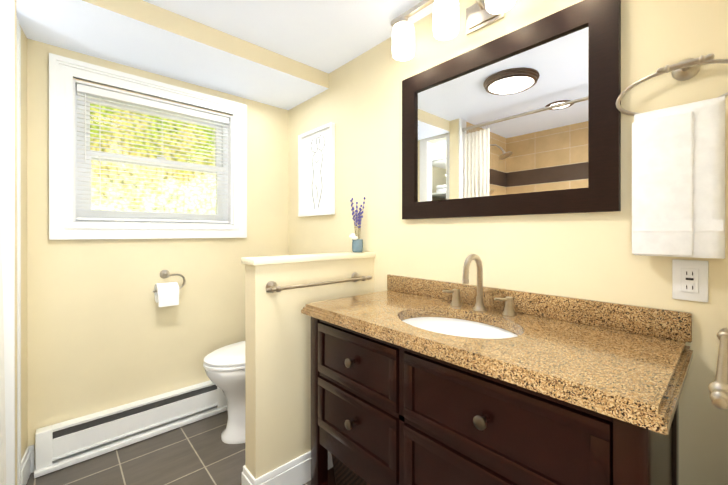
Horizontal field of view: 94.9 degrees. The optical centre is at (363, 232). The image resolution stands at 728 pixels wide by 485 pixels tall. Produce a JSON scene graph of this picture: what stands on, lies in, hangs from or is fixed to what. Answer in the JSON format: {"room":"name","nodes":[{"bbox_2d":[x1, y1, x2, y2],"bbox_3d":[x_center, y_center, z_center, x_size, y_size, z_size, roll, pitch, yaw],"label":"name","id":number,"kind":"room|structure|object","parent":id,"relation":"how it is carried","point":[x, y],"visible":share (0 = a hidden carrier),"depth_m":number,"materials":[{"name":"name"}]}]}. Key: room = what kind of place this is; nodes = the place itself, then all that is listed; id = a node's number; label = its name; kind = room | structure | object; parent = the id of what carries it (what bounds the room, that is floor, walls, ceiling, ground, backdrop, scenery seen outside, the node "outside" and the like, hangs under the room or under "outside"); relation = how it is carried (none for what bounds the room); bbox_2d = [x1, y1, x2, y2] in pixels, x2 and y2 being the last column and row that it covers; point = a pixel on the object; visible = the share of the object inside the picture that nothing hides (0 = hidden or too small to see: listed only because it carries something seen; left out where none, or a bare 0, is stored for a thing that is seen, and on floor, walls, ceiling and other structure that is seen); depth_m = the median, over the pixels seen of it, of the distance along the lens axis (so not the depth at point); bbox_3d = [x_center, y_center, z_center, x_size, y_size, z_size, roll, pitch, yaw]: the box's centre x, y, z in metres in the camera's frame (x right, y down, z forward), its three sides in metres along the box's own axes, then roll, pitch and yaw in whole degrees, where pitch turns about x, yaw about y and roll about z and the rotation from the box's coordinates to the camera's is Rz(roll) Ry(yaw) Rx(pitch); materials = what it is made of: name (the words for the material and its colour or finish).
{"room":"bathroom","nodes":[
{"label":"bathroom","id":0,"kind":"room"},
{"bbox_2d":[14,0,16,484],"bbox_3d":[-1.647,0.065,0.903,0.980,2.270,0.100,0,0,-42],"label":"wall","id":1,"kind":"structure","parent":0,"point":[15,3],"depth_m":1.24,"materials":[{"name":"white paint"}]},
{"bbox_3d":[-0.688,-0.969,0.500,0.056,0.056,1.781,0,0,-42],"label":"shower rod","id":2,"kind":"object","parent":1,"relation":"attached to","visible":0},
{"bbox_2d":[0,194,5,484],"bbox_3d":[-1.182,-0.007,1.045,0.072,1.974,0.245,0,0,-42],"label":"shower curtain","id":3,"kind":"object","parent":2,"relation":"hanging from","point":[2,436],"visible":0.92,"depth_m":1.12,"materials":[{"name":"fabric"}]},
{"bbox_2d":[19,24,27,459],"bbox_3d":[-1.566,0.065,1.420,0.100,2.270,0.540,0,0,-35],"label":"wall","id":4,"kind":"structure","parent":0,"point":[24,418],"depth_m":1.62,"materials":[{"name":"yellow paint"}]},
{"bbox_2d":[0,0,14,484],"bbox_3d":[-1.285,0.065,1.153,0.112,2.270,0.016,0,0,-42],"label":"trim","id":5,"kind":"structure","parent":4,"relation":"attached to","point":[7,100],"depth_m":1.18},
{"bbox_2d":[17,17,20,484],"bbox_3d":[-1.491,0.087,1.355,0.118,2.225,0.383,0,0,-42],"label":"trim","id":6,"kind":"structure","parent":4,"relation":"attached to","point":[18,255],"depth_m":1.51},
{"bbox_2d":[21,447,30,484],"bbox_3d":[-1.622,1.132,1.599,0.013,0.135,0.157,0,0,-35],"label":"baseboard return","id":7,"kind":"object","parent":4,"relation":"attached to","point":[26,466],"visible":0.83,"depth_m":1.60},
{"bbox_2d":[27,38,287,445],"bbox_3d":[-1.594,0.064,1.842,2.560,2.270,0.140,0,0,-42],"label":"wall","id":8,"kind":"structure","parent":0,"point":[105,331],"depth_m":1.94,"materials":[{"name":"yellow paint"}]},
{"bbox_2d":[27,445,34,472],"bbox_3d":[-0.322,1.132,1.259,1.460,0.135,2.435,0,0,-42],"label":"baseboard","id":9,"kind":"structure","parent":8,"relation":"attached to","point":[32,449],"depth_m":1.67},
{"bbox_2d":[34,380,226,477],"bbox_3d":[-1.285,1.092,1.971,0.938,0.206,0.082,0,0,-42],"label":"heater","id":10,"kind":"object","parent":8,"relation":"attached to","point":[62,445],"visible":0.9,"depth_m":1.88,"materials":[{"name":"white metal"}]},
{"bbox_2d":[49,53,246,239],"bbox_3d":[-1.276,-0.441,2.109,1.030,0.950,0.171,0,0,-42],"label":"window unit","id":11,"kind":"structure","parent":8,"relation":"in","point":[72,214],"depth_m":1.99,"materials":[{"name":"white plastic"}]},
{"bbox_2d":[153,270,184,306],"bbox_3d":[-1.183,0.330,2.033,0.177,0.204,0.126,0,0,-42],"label":"toilet paper holder","id":12,"kind":"object","parent":8,"relation":"attached to","point":[166,294],"visible":0.98,"depth_m":1.99,"materials":[{"name":"white paper"}]},
{"bbox_2d":[17,0,328,109],"bbox_3d":[-0.966,-1.021,1.952,1.480,0.100,0.540,0,0,-42],"label":"ceiling soffit","id":13,"kind":"structure","parent":0,"point":[144,36],"depth_m":1.77,"materials":[{"name":"yellow paint"}]},
{"bbox_2d":[26,411,332,484],"bbox_3d":[-0.691,1.250,0.937,2.680,0.100,2.695,0,0,-42],"label":"floor","id":14,"kind":"structure","parent":0,"point":[200,452],"depth_m":1.74,"materials":[{"name":"grey tile"}]},
{"bbox_2d":[203,341,244,443],"bbox_3d":[-0.615,0.781,2.110,0.742,0.835,0.440,0,0,-42],"label":"toilet","id":15,"kind":"object","parent":14,"relation":"on","point":[224,366],"visible":0.21,"depth_m":1.90,"materials":[{"name":"white ceramic"}]},
{"bbox_2d":[301,254,692,484],"bbox_3d":[0.331,0.641,1.206,0.557,1.118,1.190,0,0,-42],"label":"bathroom vanity","id":16,"kind":"object","parent":14,"relation":"on","point":[417,381],"visible":1,"depth_m":0.97,"materials":[{"name":"brown wood"}]},
{"bbox_2d":[331,453,369,484],"bbox_3d":[0.135,1.003,1.437,0.433,0.150,0.403,0,0,-42],"label":"wicker basket","id":17,"kind":"object","parent":16,"relation":"on","point":[344,474],"visible":0.06,"depth_m":1.36,"materials":[{"name":"brown wicker"}]},
{"bbox_2d":[143,0,433,72],"bbox_3d":[-0.691,-1.120,0.935,2.680,0.100,2.695,0,0,-42],"label":"ceiling","id":18,"kind":"structure","parent":0,"point":[328,36],"depth_m":1.70,"materials":[{"name":"white paint"}]},
{"bbox_2d":[241,252,374,484],"bbox_3d":[-0.247,0.656,1.723,0.726,1.087,0.135,0,0,-42],"label":"wall","id":19,"kind":"structure","parent":0,"point":[277,388],"depth_m":1.54,"materials":[{"name":"yellow paint"}]},
{"bbox_2d":[265,272,371,292],"bbox_3d":[-0.204,0.241,1.630,0.613,0.054,0.084,0,0,-42],"label":"towel bar","id":20,"kind":"object","parent":19,"relation":"attached to","point":[271,287],"visible":1,"depth_m":1.55,"materials":[{"name":"silver metal"}]},
{"bbox_2d":[349,197,364,251],"bbox_3d":[-0.043,-0.049,1.931,0.078,0.318,0.114,0,0,-42],"label":"vase","id":21,"kind":"object","parent":19,"relation":"on","point":[357,244],"visible":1,"depth_m":1.91,"materials":[{"name":"blue glass"}]},
{"bbox_2d":[288,0,727,484],"bbox_3d":[0.257,0.064,1.796,0.120,2.270,2.695,0,0,-42],"label":"wall","id":22,"kind":"structure","parent":0,"point":[587,255],"depth_m":1.26,"materials":[{"name":"yellow paint"}]},
{"bbox_2d":[298,122,334,216],"bbox_3d":[-0.340,-0.421,2.338,0.030,0.600,0.410,0,0,-42],"label":"picture frame","id":23,"kind":"object","parent":22,"relation":"attached to","point":[316,171],"visible":1,"depth_m":2.33,"materials":[{"name":"white paper"}]},
{"bbox_2d":[391,0,515,60],"bbox_3d":[0.451,-0.950,1.363,0.168,0.198,0.865,0,0,-42],"label":"sconce","id":24,"kind":"object","parent":22,"relation":"attached to","point":[480,14],"visible":1,"depth_m":1.44,"materials":[{"name":"white glass"}]},
{"bbox_2d":[402,0,620,218],"bbox_3d":[0.511,-0.428,1.402,0.028,0.715,0.906,0,0,-42],"label":"vanity mirror","id":25,"kind":"object","parent":22,"relation":"attached to","point":[525,120],"visible":0.96,"depth_m":1.28,"materials":[{"name":"brown wood"}]},
{"bbox_2d":[616,54,727,258],"bbox_3d":[0.886,-0.217,0.946,0.086,0.566,0.281,0,0,-42],"label":"towel ring","id":26,"kind":"object","parent":22,"relation":"attached to","point":[678,180],"visible":1,"depth_m":0.91,"materials":[{"name":"white fabric"}]},
{"bbox_2d":[672,259,707,301],"bbox_3d":[0.930,0.135,0.955,0.009,0.116,0.074,0,0,-42],"label":"outlet","id":27,"kind":"object","parent":22,"relation":"attached to","point":[689,280],"visible":1,"depth_m":0.95,"materials":[{"name":"white plastic"}]},
{"bbox_3d":[0.129,0.067,-0.058,2.560,2.270,0.120,0,0,-42],"label":"wall","id":28,"kind":"structure","parent":0,"visible":0},
{"bbox_2d":[708,328,727,409],"bbox_3d":[0.743,0.251,0.646,0.543,0.054,0.094,0,0,-42],"label":"railing","id":29,"kind":"object","parent":28,"relation":"attached to","point":[718,388],"visible":1,"depth_m":0.56,"materials":[{"name":"silver metal"}]},
{"label":"outside","id":30,"kind":"structure","parent":0,"visible":0},
{"bbox_2d":[90,104,215,213],"bbox_3d":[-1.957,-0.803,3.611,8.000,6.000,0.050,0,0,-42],"label":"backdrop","id":31,"kind":"structure","parent":30,"point":[164,204],"depth_m":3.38,"materials":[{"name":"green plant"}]}
]}

